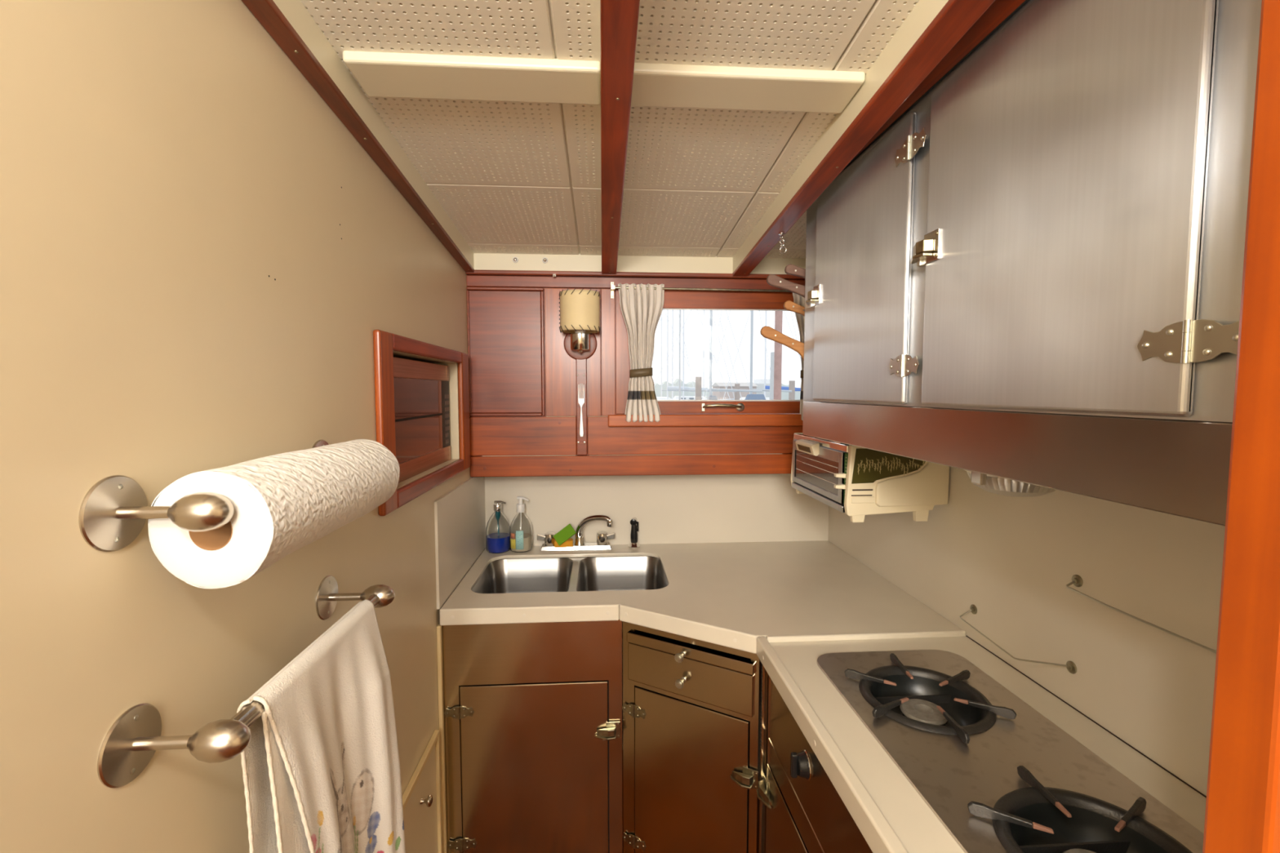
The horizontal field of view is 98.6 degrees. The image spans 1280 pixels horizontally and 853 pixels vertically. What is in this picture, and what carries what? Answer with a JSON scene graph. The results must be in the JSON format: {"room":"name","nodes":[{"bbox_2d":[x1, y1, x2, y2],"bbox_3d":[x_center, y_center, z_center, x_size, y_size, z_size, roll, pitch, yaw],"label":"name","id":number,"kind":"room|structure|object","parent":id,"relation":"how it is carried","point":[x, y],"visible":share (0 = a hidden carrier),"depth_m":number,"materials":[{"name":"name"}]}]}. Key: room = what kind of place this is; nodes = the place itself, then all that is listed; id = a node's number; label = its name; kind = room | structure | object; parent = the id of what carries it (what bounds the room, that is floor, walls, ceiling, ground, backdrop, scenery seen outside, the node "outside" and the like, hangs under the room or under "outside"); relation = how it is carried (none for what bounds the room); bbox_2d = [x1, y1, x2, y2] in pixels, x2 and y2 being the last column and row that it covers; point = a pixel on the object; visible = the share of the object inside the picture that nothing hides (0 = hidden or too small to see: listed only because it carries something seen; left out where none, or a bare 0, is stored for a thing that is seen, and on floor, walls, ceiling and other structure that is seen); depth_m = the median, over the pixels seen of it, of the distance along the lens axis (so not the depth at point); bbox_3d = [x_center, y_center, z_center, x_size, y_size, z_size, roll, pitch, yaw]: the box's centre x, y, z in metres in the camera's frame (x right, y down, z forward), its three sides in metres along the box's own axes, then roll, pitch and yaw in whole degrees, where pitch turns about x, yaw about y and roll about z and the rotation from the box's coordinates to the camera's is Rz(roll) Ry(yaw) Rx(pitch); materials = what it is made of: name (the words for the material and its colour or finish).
{"room":"ship interior","nodes":[
{"label":"ship interior","id":0,"kind":"room"},
{"bbox_2d":[0,0,484,852],"bbox_3d":[-0.548,0.333,0.044,0.100,2.450,4.520,0,4,-4],"label":"wall","id":1,"kind":"structure","parent":0,"point":[201,261],"depth_m":0.63,"materials":[{"name":"beige paint"}]},
{"bbox_2d":[78,440,328,551],"bbox_3d":[-0.492,0.075,0.768,0.114,0.077,0.489,0,4,-4],"label":"paper towel holder","id":2,"kind":"object","parent":1,"relation":"attached to","point":[115,510],"visible":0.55,"depth_m":0.55,"materials":[{"name":"silver metal"}]},
{"bbox_2d":[147,439,399,588],"bbox_3d":[-0.463,0.097,0.761,0.131,0.129,0.368,0,4,-4],"label":"paper towel roll","id":3,"kind":"object","parent":2,"relation":"on","point":[283,504],"visible":0.98,"depth_m":0.61,"materials":[{"name":"white paper"}]},
{"bbox_2d":[97,575,395,788],"bbox_3d":[-0.489,0.320,0.787,0.118,0.077,0.490,0,4,-4],"label":"towel rail","id":4,"kind":"object","parent":1,"relation":"attached to","point":[131,742],"visible":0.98,"depth_m":0.58,"materials":[{"name":"silver metal"}]},
{"bbox_2d":[236,599,405,852],"bbox_3d":[-0.458,0.609,0.835,0.069,0.615,0.371,0,4,-1],"label":"tea towel","id":5,"kind":"object","parent":4,"relation":"hanging from","point":[321,763],"visible":0.99,"depth_m":0.78,"materials":[{"name":"fabric"}]},
{"bbox_2d":[241,0,474,272],"bbox_3d":[-0.466,-0.643,-0.131,0.048,0.439,4.285,0,4,-4],"label":"trim","id":6,"kind":"structure","parent":1,"relation":"attached to","point":[290,24],"depth_m":1.02,"materials":[{"name":"beige paint"}]},
{"bbox_2d":[373,329,470,515],"bbox_3d":[-0.817,-0.030,1.581,0.457,0.410,0.793,0,4,-4],"label":"frame","id":7,"kind":"object","parent":1,"relation":"attached to","point":[384,342],"visible":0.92,"depth_m":1.34,"materials":[{"name":"brown wood"}]},
{"bbox_2d":[393,356,450,483],"bbox_3d":[-0.793,-0.027,1.575,0.330,0.322,0.588,0,4,-4],"label":"panel","id":8,"kind":"object","parent":7,"relation":"in","point":[421,388],"visible":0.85,"depth_m":1.57,"materials":[{"name":"brown wood"}]},
{"bbox_2d":[402,729,442,852],"bbox_3d":[-0.562,1.164,1.303,0.035,0.508,0.662,0,4,-4],"label":"door","id":9,"kind":"structure","parent":1,"relation":"in","point":[421,797],"depth_m":1.50,"materials":[{"name":"beige paint"}]},
{"bbox_2d":[436,624,447,852],"bbox_3d":[-0.600,1.024,1.672,0.012,0.861,0.016,0,4,-4],"label":"trim","id":10,"kind":"structure","parent":1,"relation":"attached to","point":[439,642],"depth_m":1.66,"materials":[{"name":"brown paint"}]},
{"bbox_2d":[434,476,485,608],"bbox_3d":[-0.624,0.362,1.959,0.008,0.324,0.660,0,4,-4],"label":"panel","id":11,"kind":"object","parent":1,"relation":"attached to","point":[460,514],"visible":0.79,"depth_m":1.85,"materials":[{"name":"white laminate"}]},
{"bbox_2d":[301,0,919,258],"bbox_3d":[0.704,-0.727,-0.085,3.800,0.517,5.028,0,4,-4],"label":"ceiling","id":12,"kind":"structure","parent":0,"point":[511,177],"depth_m":1.20,"materials":[{"name":"beige tile"}]},
{"bbox_2d":[342,50,600,104],"bbox_3d":[-0.299,-0.648,1.026,0.450,0.029,0.105,0,4,-4],"label":"trim","id":13,"kind":"structure","parent":12,"relation":"attached to","point":[380,74],"depth_m":1.01,"materials":[{"name":"beige paint"}]},
{"bbox_2d":[631,62,865,113],"bbox_3d":[0.199,-0.650,1.060,0.437,0.029,0.105,0,4,-4],"label":"beam","id":14,"kind":"structure","parent":12,"relation":"attached to","point":[654,85],"depth_m":1.04,"materials":[{"name":"beige paint"}]},
{"bbox_2d":[465,269,805,477],"bbox_3d":[0.041,-0.201,2.205,1.575,0.767,0.290,0,4,-4],"label":"wall","id":15,"kind":"structure","parent":0,"point":[524,384],"depth_m":2.07,"materials":[{"name":"brown wood"}]},
{"bbox_2d":[512,257,518,262],"bbox_3d":[-0.457,-0.611,2.015,0.021,0.021,0.009,0,4,-4],"label":"stud","id":16,"kind":"object","parent":15,"relation":"attached to","point":[515,260],"visible":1,"depth_m":2.02,"materials":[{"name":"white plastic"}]},
{"bbox_2d":[542,257,547,262],"bbox_3d":[-0.349,-0.612,2.023,0.021,0.021,0.009,0,4,-4],"label":"stud","id":17,"kind":"object","parent":15,"relation":"attached to","point":[544,260],"visible":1,"depth_m":2.02,"materials":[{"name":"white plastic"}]},
{"bbox_2d":[559,288,600,359],"bbox_3d":[-0.217,-0.365,1.989,0.149,0.242,0.143,0,4,-4],"label":"wall lamp","id":18,"kind":"object","parent":15,"relation":"attached to","point":[580,309],"visible":1,"depth_m":1.94,"materials":[{"name":"beige fabric"}]},
{"bbox_2d":[570,333,590,350],"bbox_3d":[-0.217,-0.308,2.007,0.072,0.060,0.072,0,4,-4],"label":"socket","id":19,"kind":"object","parent":18,"relation":"attached to","point":[579,341],"depth_m":1.98,"materials":[{"name":"silver metal"}]},
{"bbox_2d":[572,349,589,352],"bbox_3d":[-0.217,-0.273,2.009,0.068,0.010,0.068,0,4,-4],"label":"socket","id":20,"kind":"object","parent":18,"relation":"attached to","point":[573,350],"depth_m":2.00,"materials":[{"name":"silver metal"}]},
{"bbox_2d":[577,386,584,436],"bbox_3d":[-0.220,-0.062,2.070,0.024,0.200,0.003,0,4,-4],"label":"fork","id":21,"kind":"object","parent":15,"relation":"attached to","point":[581,401],"visible":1,"depth_m":2.07,"materials":[{"name":"silver metal"}]},
{"bbox_2d":[600,0,639,274],"bbox_3d":[0.031,-0.645,-0.097,0.055,0.439,4.285,0,4,-4],"label":"trim","id":22,"kind":"structure","parent":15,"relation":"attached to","point":[619,19],"depth_m":1.01,"materials":[{"name":"brown wood"}]},
{"bbox_2d":[473,253,805,274],"bbox_3d":[0.098,-0.608,2.073,1.475,0.070,0.028,0,4,-4],"label":"trim","id":23,"kind":"structure","parent":15,"relation":"attached to","point":[482,261],"depth_m":2.05,"materials":[{"name":"beige paint"}]},
{"bbox_2d":[610,281,791,298],"bbox_3d":[0.254,-0.510,2.069,0.726,0.061,0.030,0,4,-4],"label":"curtain rod","id":24,"kind":"object","parent":15,"relation":"attached to","point":[613,287],"visible":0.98,"depth_m":2.06,"materials":[{"name":"metal"}]},
{"bbox_2d":[617,283,664,422],"bbox_3d":[0.005,-0.274,2.056,0.172,0.514,0.039,0,4,-6],"label":"curtain","id":25,"kind":"object","parent":24,"relation":"hanging from","point":[642,309],"visible":1,"depth_m":2.05,"materials":[{"name":"fabric"}]},
{"bbox_2d":[792,292,804,420],"bbox_3d":[0.651,-0.277,2.100,0.151,0.514,0.039,0,4,-6],"label":"curtain","id":26,"kind":"object","parent":24,"relation":"hanging from","point":[799,300],"visible":0.09,"depth_m":2.09,"materials":[{"name":"fabric"}]},
{"bbox_2d":[615,288,801,413],"bbox_3d":[0.311,-0.284,2.109,0.808,0.471,0.076,0,4,-4],"label":"window","id":27,"kind":"structure","parent":15,"relation":"in","point":[711,355],"depth_m":2.13,"materials":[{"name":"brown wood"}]},
{"bbox_2d":[777,232,786,253],"bbox_3d":[0.424,-0.546,1.640,0.024,0.058,0.018,2,4,25],"label":"chain","id":28,"kind":"object","parent":15,"relation":"hanging from","point":[779,233],"visible":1,"depth_m":1.64,"materials":[{"name":"silver metal"}]},
{"bbox_2d":[732,0,995,276],"bbox_3d":[0.524,-0.648,-0.064,0.058,0.439,4.285,0,4,-4],"label":"trim","id":29,"kind":"structure","parent":15,"relation":"attached to","point":[932,28],"depth_m":1.03,"materials":[{"name":"beige paint"}]},
{"bbox_2d":[484,473,828,750],"bbox_3d":[0.062,0.758,2.389,1.635,1.300,0.050,0,4,-4],"label":"wall","id":30,"kind":"structure","parent":0,"point":[708,508],"depth_m":2.34,"materials":[{"name":"beige paint"}]},
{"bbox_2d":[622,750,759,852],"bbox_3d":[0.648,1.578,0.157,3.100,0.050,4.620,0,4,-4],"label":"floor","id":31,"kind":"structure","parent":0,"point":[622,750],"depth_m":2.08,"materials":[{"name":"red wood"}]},
{"bbox_2d":[441,619,622,852],"bbox_3d":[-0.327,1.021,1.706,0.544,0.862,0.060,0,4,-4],"label":"base cabinet","id":32,"kind":"object","parent":31,"relation":"on","point":[533,711],"visible":1,"depth_m":1.70,"materials":[{"name":"wood"}]},
{"bbox_2d":[439,540,960,653],"bbox_3d":[0.120,0.551,1.899,1.465,0.050,0.905,0,4,-4],"label":"countertop","id":33,"kind":"structure","parent":32,"relation":"on","point":[733,594],"depth_m":1.72,"materials":[{"name":"laminate"}]},
{"bbox_2d":[485,500,510,553],"bbox_3d":[-0.577,0.403,2.236,0.098,0.206,0.098,0,4,-4],"label":"soap bottle","id":34,"kind":"object","parent":33,"relation":"on","point":[497,529],"visible":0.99,"depth_m":2.20,"materials":[{"name":"blue plastic"}]},
{"bbox_2d":[509,496,532,552],"bbox_3d":[-0.486,0.395,2.246,0.092,0.221,0.094,0,4,-4],"label":"soap bottle","id":35,"kind":"object","parent":33,"relation":"on","point":[521,528],"visible":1,"depth_m":2.22,"materials":[{"name":"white plastic"}]},
{"bbox_2d":[510,537,515,549],"bbox_3d":[-0.511,0.472,2.214,0.028,0.045,0.003,2,4,33],"label":"flower","id":36,"kind":"object","parent":35,"relation":"on","point":[513,540],"depth_m":2.21,"materials":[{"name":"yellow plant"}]},
{"bbox_2d":[471,555,668,638],"bbox_3d":[-0.242,0.618,2.005,0.737,0.164,0.475,0,4,-4],"label":"sink","id":37,"kind":"object","parent":33,"relation":"in","point":[540,575],"visible":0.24,"depth_m":2.19,"materials":[{"name":"metal"}]},
{"bbox_2d":[537,514,614,551],"bbox_3d":[-0.261,0.430,2.239,0.317,0.152,0.098,0,4,-4],"label":"faucet","id":38,"kind":"object","parent":33,"relation":"on","point":[602,537],"visible":0.98,"depth_m":2.24,"materials":[{"name":"silver metal"}]},
{"bbox_2d":[554,538,573,547],"bbox_3d":[-0.310,0.473,2.235,0.075,0.026,0.040,0,4,-7],"label":"sponge","id":39,"kind":"object","parent":38,"relation":"on","point":[569,543],"visible":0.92,"depth_m":2.22,"materials":[{"name":"orange"}]},
{"bbox_2d":[553,524,576,546],"bbox_3d":[-0.304,0.436,2.219,0.090,0.080,0.042,-1,4,-13],"label":"pad","id":40,"kind":"object","parent":39,"relation":"on","point":[567,531],"visible":1,"depth_m":2.21,"materials":[{"name":"green"}]},
{"bbox_2d":[627,516,640,548],"bbox_3d":[-0.025,0.440,2.299,0.053,0.125,0.053,0,4,-4],"label":"sprayer","id":41,"kind":"object","parent":33,"relation":"on","point":[634,523],"visible":1,"depth_m":2.29,"materials":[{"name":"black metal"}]},
{"bbox_2d":[622,621,761,852],"bbox_3d":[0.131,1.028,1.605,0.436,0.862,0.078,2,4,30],"label":"base cabinet","id":42,"kind":"object","parent":31,"relation":"on","point":[691,707],"visible":1,"depth_m":1.59,"materials":[{"name":"wood"}]},
{"bbox_2d":[756,663,872,852],"bbox_3d":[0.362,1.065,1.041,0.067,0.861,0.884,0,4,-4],"label":"base cabinet","id":43,"kind":"object","parent":31,"relation":"on","point":[801,810],"visible":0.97,"depth_m":1.24,"materials":[{"name":"wood"}]},
{"bbox_2d":[756,629,1206,852],"bbox_3d":[0.625,0.608,1.024,0.576,0.050,0.924,0,4,-4],"label":"countertop","id":44,"kind":"structure","parent":43,"relation":"on","point":[891,816],"depth_m":1.05,"materials":[{"name":"stone"}]},
{"bbox_2d":[817,649,1204,852],"bbox_3d":[0.636,0.612,0.996,0.371,0.086,0.787,0,4,-4],"label":"cooktop","id":45,"kind":"object","parent":44,"relation":"in","point":[999,775],"visible":1,"depth_m":0.96,"materials":[{"name":"metal"}]},
{"bbox_2d":[870,675,982,726],"bbox_3d":[0.607,0.612,1.178,0.215,0.062,0.215,0,4,-4],"label":"burner","id":46,"kind":"object","parent":45,"relation":"on","point":[924,693],"depth_m":1.22,"materials":[{"name":"black metal"}]},
{"bbox_2d":[1010,803,1168,852],"bbox_3d":[0.651,0.638,0.779,0.215,0.062,0.215,0,4,-4],"label":"burner","id":47,"kind":"object","parent":45,"relation":"on","point":[1090,828],"depth_m":0.86,"materials":[{"name":"black metal"}]},
{"bbox_2d":[827,466,1225,795],"bbox_3d":[0.910,0.254,1.503,0.060,2.420,1.886,0,4,-4],"label":"wall","id":48,"kind":"structure","parent":0,"point":[1013,558],"depth_m":1.12,"materials":[{"name":"beige paint"}]},
{"bbox_2d":[959,604,1076,673],"bbox_3d":[0.869,0.503,1.304,0.052,0.042,0.330,0,4,-4],"label":"rail","id":49,"kind":"object","parent":48,"relation":"attached to","point":[1071,667],"visible":1,"depth_m":1.24,"materials":[{"name":"metal"}]},
{"bbox_2d":[802,0,1262,526],"bbox_3d":[0.697,-0.277,1.071,0.420,0.677,1.149,0,4,-4],"label":"upper cabinet","id":50,"kind":"object","parent":48,"relation":"attached to","point":[1033,275],"visible":0.96,"depth_m":0.71,"materials":[{"name":"metal"}]},
{"bbox_2d":[790,432,949,522],"bbox_3d":[0.698,0.137,1.774,0.318,0.238,0.472,0,4,-4],"label":"toaster oven","id":51,"kind":"object","parent":50,"relation":"attached to","point":[855,482],"visible":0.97,"depth_m":1.55,"materials":[{"name":"metal"}]},
{"bbox_2d":[791,482,844,512],"bbox_3d":[0.666,0.223,1.783,0.212,0.019,0.420,0,4,-4],"label":"tray","id":52,"kind":"object","parent":51,"relation":"on","point":[830,500],"depth_m":1.73,"materials":[{"name":"metal"}]},
{"bbox_2d":[857,456,924,475],"bbox_3d":[0.704,0.113,1.543,0.193,0.058,0.002,0,4,-4],"label":"print","id":53,"kind":"object","parent":51,"relation":"attached to","point":[867,465],"depth_m":1.54,"materials":[{"name":"beige"}]},
{"bbox_2d":[963,469,1055,497],"bbox_3d":[0.719,0.098,1.060,0.178,0.069,0.176,0,4,-4],"label":"light","id":54,"kind":"object","parent":50,"relation":"attached to","point":[993,484],"visible":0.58,"depth_m":1.01,"materials":[{"name":"white glass"}]},
{"bbox_2d":[971,471,986,485],"bbox_3d":[0.637,0.087,1.034,0.012,0.044,0.030,0,4,-4],"label":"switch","id":55,"kind":"object","parent":54,"relation":"attached to","point":[980,479],"depth_m":1.03,"materials":[{"name":"white plastic"}]},
{"bbox_3d":[0.676,-0.343,1.666,0.240,0.390,0.046,0,4,-4],"label":"rack","id":56,"kind":"object","parent":50,"relation":"attached to","visible":0},
{"bbox_2d":[760,326,804,361],"bbox_3d":[0.497,-0.230,1.654,0.275,0.139,0.017,0,4,-4],"label":"kitchen knife","id":57,"kind":"object","parent":56,"relation":"attached to","point":[767,332],"visible":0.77,"depth_m":1.64,"materials":[{"name":"brown wood"}]},
{"bbox_2d":[766,274,804,297],"bbox_3d":[0.509,-0.401,1.644,0.268,0.100,0.017,0,4,-4],"label":"kitchen knife","id":58,"kind":"object","parent":56,"relation":"attached to","point":[773,280],"visible":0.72,"depth_m":1.63,"materials":[{"name":"brown wood"}]},
{"bbox_2d":[783,300,804,316],"bbox_3d":[0.541,-0.333,1.663,0.218,0.091,0.017,0,4,-4],"label":"kitchen knife","id":59,"kind":"object","parent":56,"relation":"attached to","point":[788,305],"visible":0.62,"depth_m":1.65,"materials":[{"name":"brown wood"}]},
{"bbox_2d":[784,264,805,278],"bbox_3d":[0.549,-0.444,1.656,0.232,0.085,0.017,0,4,-4],"label":"kitchen knife","id":60,"kind":"object","parent":56,"relation":"attached to","point":[790,269],"visible":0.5,"depth_m":1.64,"materials":[{"name":"brown wood"}]},
{"bbox_2d":[1066,574,1216,653],"bbox_3d":[0.905,0.335,0.913,0.032,0.028,0.476,0,4,-4],"label":"rail","id":61,"kind":"object","parent":48,"relation":"attached to","point":[1077,580],"visible":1,"depth_m":1.01,"materials":[{"name":"metal"}]},
{"bbox_2d":[1202,0,1279,852],"bbox_3d":[1.341,0.300,0.548,1.652,2.450,0.079,0,4,-4],"label":"door frame","id":62,"kind":"structure","parent":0,"point":[1242,812],"depth_m":0.46,"materials":[{"name":"orange wood"}]},
{"bbox_2d":[840,0,1029,172],"bbox_3d":[0.534,-0.662,1.041,0.022,0.094,1.135,0,4,-4],"label":"trim","id":63,"kind":"structure","parent":62,"relation":"attached to","point":[1000,11],"depth_m":0.92,"materials":[{"name":"brown wood"}]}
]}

